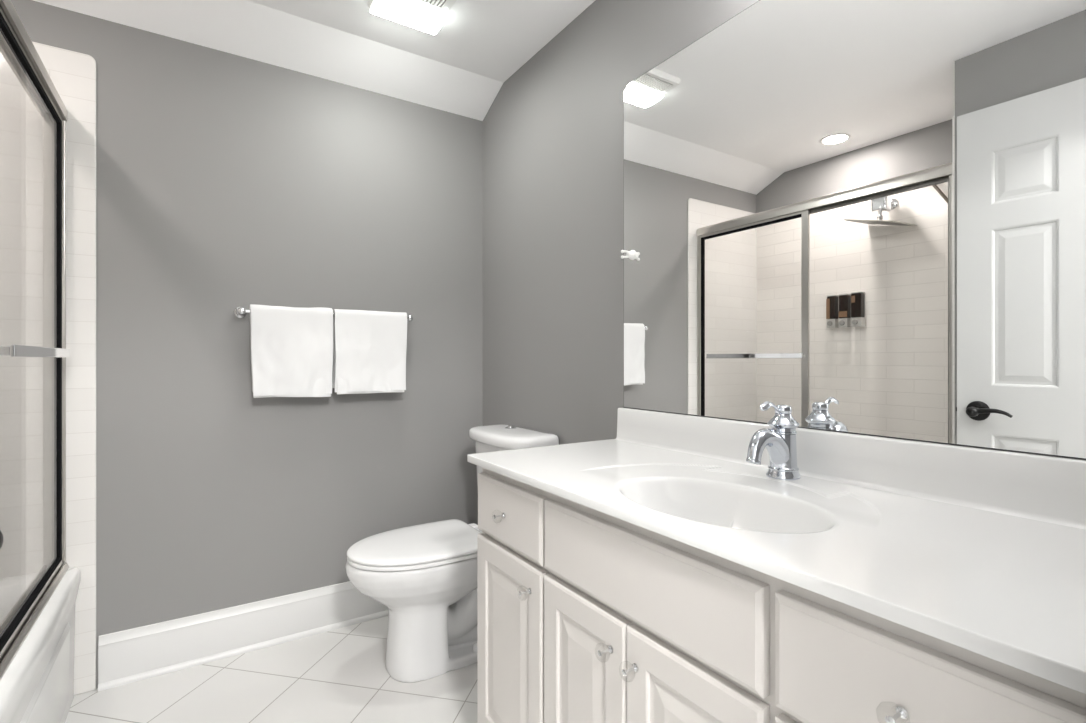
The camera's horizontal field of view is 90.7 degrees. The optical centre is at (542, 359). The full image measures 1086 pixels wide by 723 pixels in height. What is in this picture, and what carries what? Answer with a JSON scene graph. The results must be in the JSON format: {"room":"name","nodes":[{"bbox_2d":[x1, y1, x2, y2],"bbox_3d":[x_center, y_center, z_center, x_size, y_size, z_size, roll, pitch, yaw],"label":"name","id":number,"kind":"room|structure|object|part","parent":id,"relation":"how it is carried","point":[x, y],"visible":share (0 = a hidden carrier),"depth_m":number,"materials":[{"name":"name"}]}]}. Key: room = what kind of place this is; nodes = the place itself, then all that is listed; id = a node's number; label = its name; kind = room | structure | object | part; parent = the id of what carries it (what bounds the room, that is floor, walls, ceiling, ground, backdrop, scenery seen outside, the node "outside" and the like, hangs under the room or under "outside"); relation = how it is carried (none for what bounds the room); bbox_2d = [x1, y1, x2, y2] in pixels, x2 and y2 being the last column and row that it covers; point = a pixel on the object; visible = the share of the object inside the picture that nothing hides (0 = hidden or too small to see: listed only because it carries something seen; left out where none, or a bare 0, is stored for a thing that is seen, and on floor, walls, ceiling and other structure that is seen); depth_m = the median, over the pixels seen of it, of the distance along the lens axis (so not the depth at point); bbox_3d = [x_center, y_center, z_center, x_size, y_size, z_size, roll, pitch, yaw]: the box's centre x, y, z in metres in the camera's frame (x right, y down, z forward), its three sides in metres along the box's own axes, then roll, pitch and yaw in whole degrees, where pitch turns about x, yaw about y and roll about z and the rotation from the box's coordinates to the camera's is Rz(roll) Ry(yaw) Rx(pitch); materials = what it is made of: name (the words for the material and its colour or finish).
{"room":"bathroom","nodes":[
{"label":"bathroom","id":0,"kind":"room"},
{"bbox_2d":[11,0,482,688],"bbox_3d":[-1.175,-0.020,1.979,2.265,2.180,0.100,0,0,-33],"label":"wall","id":1,"kind":"structure","parent":0,"point":[225,181],"depth_m":1.99,"materials":[{"name":"grey paint"}]},
{"bbox_2d":[0,42,95,694],"bbox_3d":[-1.730,0.045,1.554,0.672,2.050,0.009,0,0,-33],"label":"tiled wall","id":2,"kind":"structure","parent":1,"relation":"attached to","point":[72,74],"depth_m":1.66,"materials":[{"name":"white tile"}]},
{"bbox_2d":[98,581,388,691],"bbox_3d":[-0.857,0.985,2.112,1.387,0.170,0.024,0,0,-33],"label":"baseboard","id":3,"kind":"structure","parent":1,"relation":"attached to","point":[132,655],"depth_m":1.93,"materials":[{"name":"white paint"}]},
{"bbox_2d":[234,306,412,322],"bbox_3d":[-0.829,-0.172,2.097,0.657,0.043,0.078,0,0,-33],"label":"towel bar","id":4,"kind":"object","parent":1,"relation":"attached to","point":[240,312],"visible":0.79,"depth_m":1.95,"materials":[{"name":"silver metal"}]},
{"bbox_3d":[-1.086,-0.172,1.930,0.043,0.043,0.078,0,0,-33],"label":"mounting post","id":5,"kind":"part","parent":4,"relation":"part of","materials":[{"name":"silver metal"}]},
{"bbox_2d":[250,304,332,397],"bbox_3d":[-0.932,-0.028,1.996,0.279,0.342,0.055,0,0,-33],"label":"hand towel","id":6,"kind":"object","parent":4,"relation":"hanging from","point":[291,348],"visible":1,"depth_m":1.97,"materials":[{"name":"white fabric"}]},
{"bbox_2d":[332,309,406,393],"bbox_3d":[-0.690,-0.030,2.152,0.285,0.331,0.054,0,0,-33],"label":"hand towel","id":7,"kind":"object","parent":4,"relation":"hanging from","point":[369,347],"visible":0.98,"depth_m":2.13,"materials":[{"name":"white fabric"}]},
{"bbox_3d":[-0.571,-0.172,2.264,0.043,0.043,0.078,0,0,-33],"label":"mounting post","id":8,"kind":"part","parent":4,"relation":"part of","materials":[{"name":"silver metal"}]},
{"bbox_2d":[65,616,476,722],"bbox_3d":[-0.557,1.120,1.027,2.265,0.100,2.370,0,0,-33],"label":"floor","id":9,"kind":"structure","parent":0,"point":[341,675],"depth_m":1.73,"materials":[{"name":"white tile"}]},
{"bbox_2d":[0,567,79,722],"bbox_3d":[-1.378,0.865,0.988,0.626,0.410,1.323,0,0,-33],"label":"bathtub","id":10,"kind":"object","parent":9,"relation":"on","point":[37,686],"visible":0.81,"depth_m":1.39,"materials":[{"name":"white ceramic"}]},
{"bbox_2d":[0,0,69,679],"bbox_3d":[-1.160,-0.073,1.129,0.082,1.466,1.322,0,0,-33],"label":"shower enclosure","id":11,"kind":"object","parent":10,"relation":"on","point":[17,48],"visible":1,"depth_m":1.65,"materials":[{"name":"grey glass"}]},
{"bbox_3d":[-1.120,0.905,1.145,0.010,0.240,1.100,0,0,-33],"label":"apron panel","id":12,"kind":"part","parent":10,"relation":"part of","materials":[{"name":"white ceramic"}]},
{"bbox_2d":[345,424,558,682],"bbox_3d":[-0.347,0.667,1.938,0.701,0.806,0.424,0,0,-33],"label":"toilet","id":13,"kind":"object","parent":9,"relation":"on","point":[425,575],"visible":0.71,"depth_m":1.80,"materials":[{"name":"white ceramic"}]},
{"bbox_3d":[-0.354,0.870,1.934,0.686,0.400,0.360,0,0,-33],"label":"bowl","id":14,"kind":"part","parent":13,"relation":"part of","materials":[{"name":"white ceramic"}]},
{"bbox_3d":[-0.442,0.642,1.877,0.467,0.022,0.365,0,0,-33],"label":"seat lid","id":15,"kind":"part","parent":13,"relation":"part of","materials":[{"name":"white plastic"}]},
{"bbox_3d":[-0.132,0.495,2.079,0.177,0.348,0.384,0,0,-33],"label":"tank","id":16,"kind":"part","parent":13,"relation":"part of","materials":[{"name":"white ceramic"}]},
{"bbox_3d":[-0.140,0.297,2.073,0.206,0.047,0.424,0,0,-33],"label":"tank lid","id":17,"kind":"part","parent":13,"relation":"part of","materials":[{"name":"white ceramic"}]},
{"bbox_2d":[477,467,1085,722],"bbox_3d":[0.341,0.669,1.048,0.535,0.801,1.163,0,0,-33],"label":"vanity cabinet","id":18,"kind":"object","parent":9,"relation":"on","point":[585,614],"visible":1,"depth_m":0.83,"materials":[{"name":"white paint"}]},
{"bbox_3d":[-0.081,0.706,1.276,0.019,0.498,0.312,0,0,-33],"label":"cabinet door","id":19,"kind":"part","parent":18,"relation":"part of","materials":[{"name":"white paint"}]},
{"bbox_3d":[-0.081,0.370,1.276,0.019,0.145,0.312,0,0,-33],"label":"drawer","id":20,"kind":"part","parent":18,"relation":"part of","materials":[{"name":"white paint"}]},
{"bbox_3d":[0.077,0.706,1.031,0.019,0.498,0.256,0,0,-33],"label":"cabinet door","id":21,"kind":"part","parent":18,"relation":"part of","materials":[{"name":"white paint"}]},
{"bbox_3d":[0.220,0.706,0.812,0.019,0.498,0.262,0,0,-33],"label":"cabinet door","id":22,"kind":"part","parent":18,"relation":"part of","materials":[{"name":"white paint"}]},
{"bbox_2d":[467,408,1085,693],"bbox_3d":[0.342,0.271,1.053,0.528,0.239,1.186,0,0,-33],"label":"countertop","id":23,"kind":"structure","parent":18,"relation":"on","point":[980,551],"depth_m":0.84,"materials":[{"name":"white stone"}]},
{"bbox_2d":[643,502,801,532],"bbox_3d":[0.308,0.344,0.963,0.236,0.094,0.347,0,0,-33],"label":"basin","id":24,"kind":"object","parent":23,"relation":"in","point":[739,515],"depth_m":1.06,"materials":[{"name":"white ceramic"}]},
{"bbox_2d":[746,401,800,479],"bbox_3d":[0.476,0.168,1.116,0.150,0.163,0.068,0,0,-33],"label":"faucet","id":25,"kind":"object","parent":23,"relation":"on","point":[779,440],"visible":1,"depth_m":1.11,"materials":[{"name":"silver metal"}]},
{"bbox_3d":[0.471,0.185,1.113,0.133,0.085,0.049,0,0,-33],"label":"spout","id":26,"kind":"part","parent":25,"relation":"part of","materials":[{"name":"silver metal"}]},
{"bbox_3d":[0.485,0.101,1.123,0.092,0.028,0.034,0,0,-33],"label":"lever handle","id":27,"kind":"part","parent":25,"relation":"part of","materials":[{"name":"silver metal"}]},
{"bbox_3d":[0.379,0.706,0.567,0.019,0.498,0.288,0,0,-33],"label":"cabinet door","id":28,"kind":"part","parent":18,"relation":"part of","materials":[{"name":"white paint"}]},
{"bbox_3d":[0.379,0.370,0.567,0.019,0.145,0.288,0,0,-33],"label":"drawer","id":29,"kind":"part","parent":18,"relation":"part of","materials":[{"name":"white paint"}]},
{"bbox_2d":[33,0,594,120],"bbox_3d":[-0.557,-1.208,1.027,2.265,0.287,2.370,0,0,-33],"label":"ceiling","id":30,"kind":"structure","parent":0,"point":[461,69],"depth_m":1.96,"materials":[{"name":"white paint"}]},
{"bbox_2d":[368,0,456,34],"bbox_3d":[-0.429,-1.179,1.775,0.240,0.046,0.239,0,0,-33],"label":"ceiling light","id":31,"kind":"object","parent":30,"relation":"attached to","point":[428,16],"visible":1,"depth_m":1.79,"materials":[{"name":"white plastic"}]},
{"bbox_2d":[419,0,448,9],"bbox_3d":[-0.394,-1.174,1.722,0.178,0.004,0.067,0,0,-33],"label":"grille","id":32,"kind":"object","parent":31,"relation":"attached to","point":[425,4],"depth_m":1.77,"materials":[{"name":"white plastic"}]},
{"bbox_2d":[483,0,1082,459],"bbox_3d":[0.378,-0.066,1.575,0.100,2.272,2.270,0,0,-33],"label":"wall","id":33,"kind":"structure","parent":0,"point":[553,131],"depth_m":1.93,"materials":[{"name":"grey paint"}]},
{"bbox_2d":[614,408,1085,529],"bbox_3d":[0.553,0.201,1.184,0.030,0.098,1.175,0,0,-33],"label":"backsplash","id":34,"kind":"structure","parent":33,"relation":"attached to","point":[1050,489],"depth_m":0.99,"materials":[{"name":"white stone"}]},
{"bbox_2d":[624,0,1085,459],"bbox_3d":[0.564,-0.349,1.191,0.006,1.000,1.144,0,0,-33],"label":"wall mirror","id":35,"kind":"object","parent":33,"relation":"attached to","point":[863,217],"visible":0.86,"depth_m":1.06,"materials":[{"name":"grey mirror"}]},
{"bbox_2d":[621,250,635,259],"bbox_3d":[0.257,-0.318,1.624,0.037,0.030,0.030,0,0,-33],"label":"hook","id":36,"kind":"object","parent":35,"relation":"attached to","point":[631,254],"visible":1,"depth_m":1.62,"materials":[{"name":"white plastic"}]},
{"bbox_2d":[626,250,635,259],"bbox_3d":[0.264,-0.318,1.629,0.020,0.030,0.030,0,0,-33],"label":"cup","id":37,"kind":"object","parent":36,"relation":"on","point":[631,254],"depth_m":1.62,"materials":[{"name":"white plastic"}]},
{"bbox_3d":[0.058,0.050,0.085,0.810,2.040,0.120,0,0,-33],"label":"trim","id":38,"kind":"structure","parent":0,"visible":0},
{"bbox_2d":[0,530,2,548],"bbox_3d":[-0.485,0.058,0.274,0.136,2.008,0.774,0,0,-30],"label":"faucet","id":39,"kind":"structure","parent":38,"relation":"attached to","point":[1,534],"depth_m":0.58,"materials":[{"name":"grey metal"}]}
]}

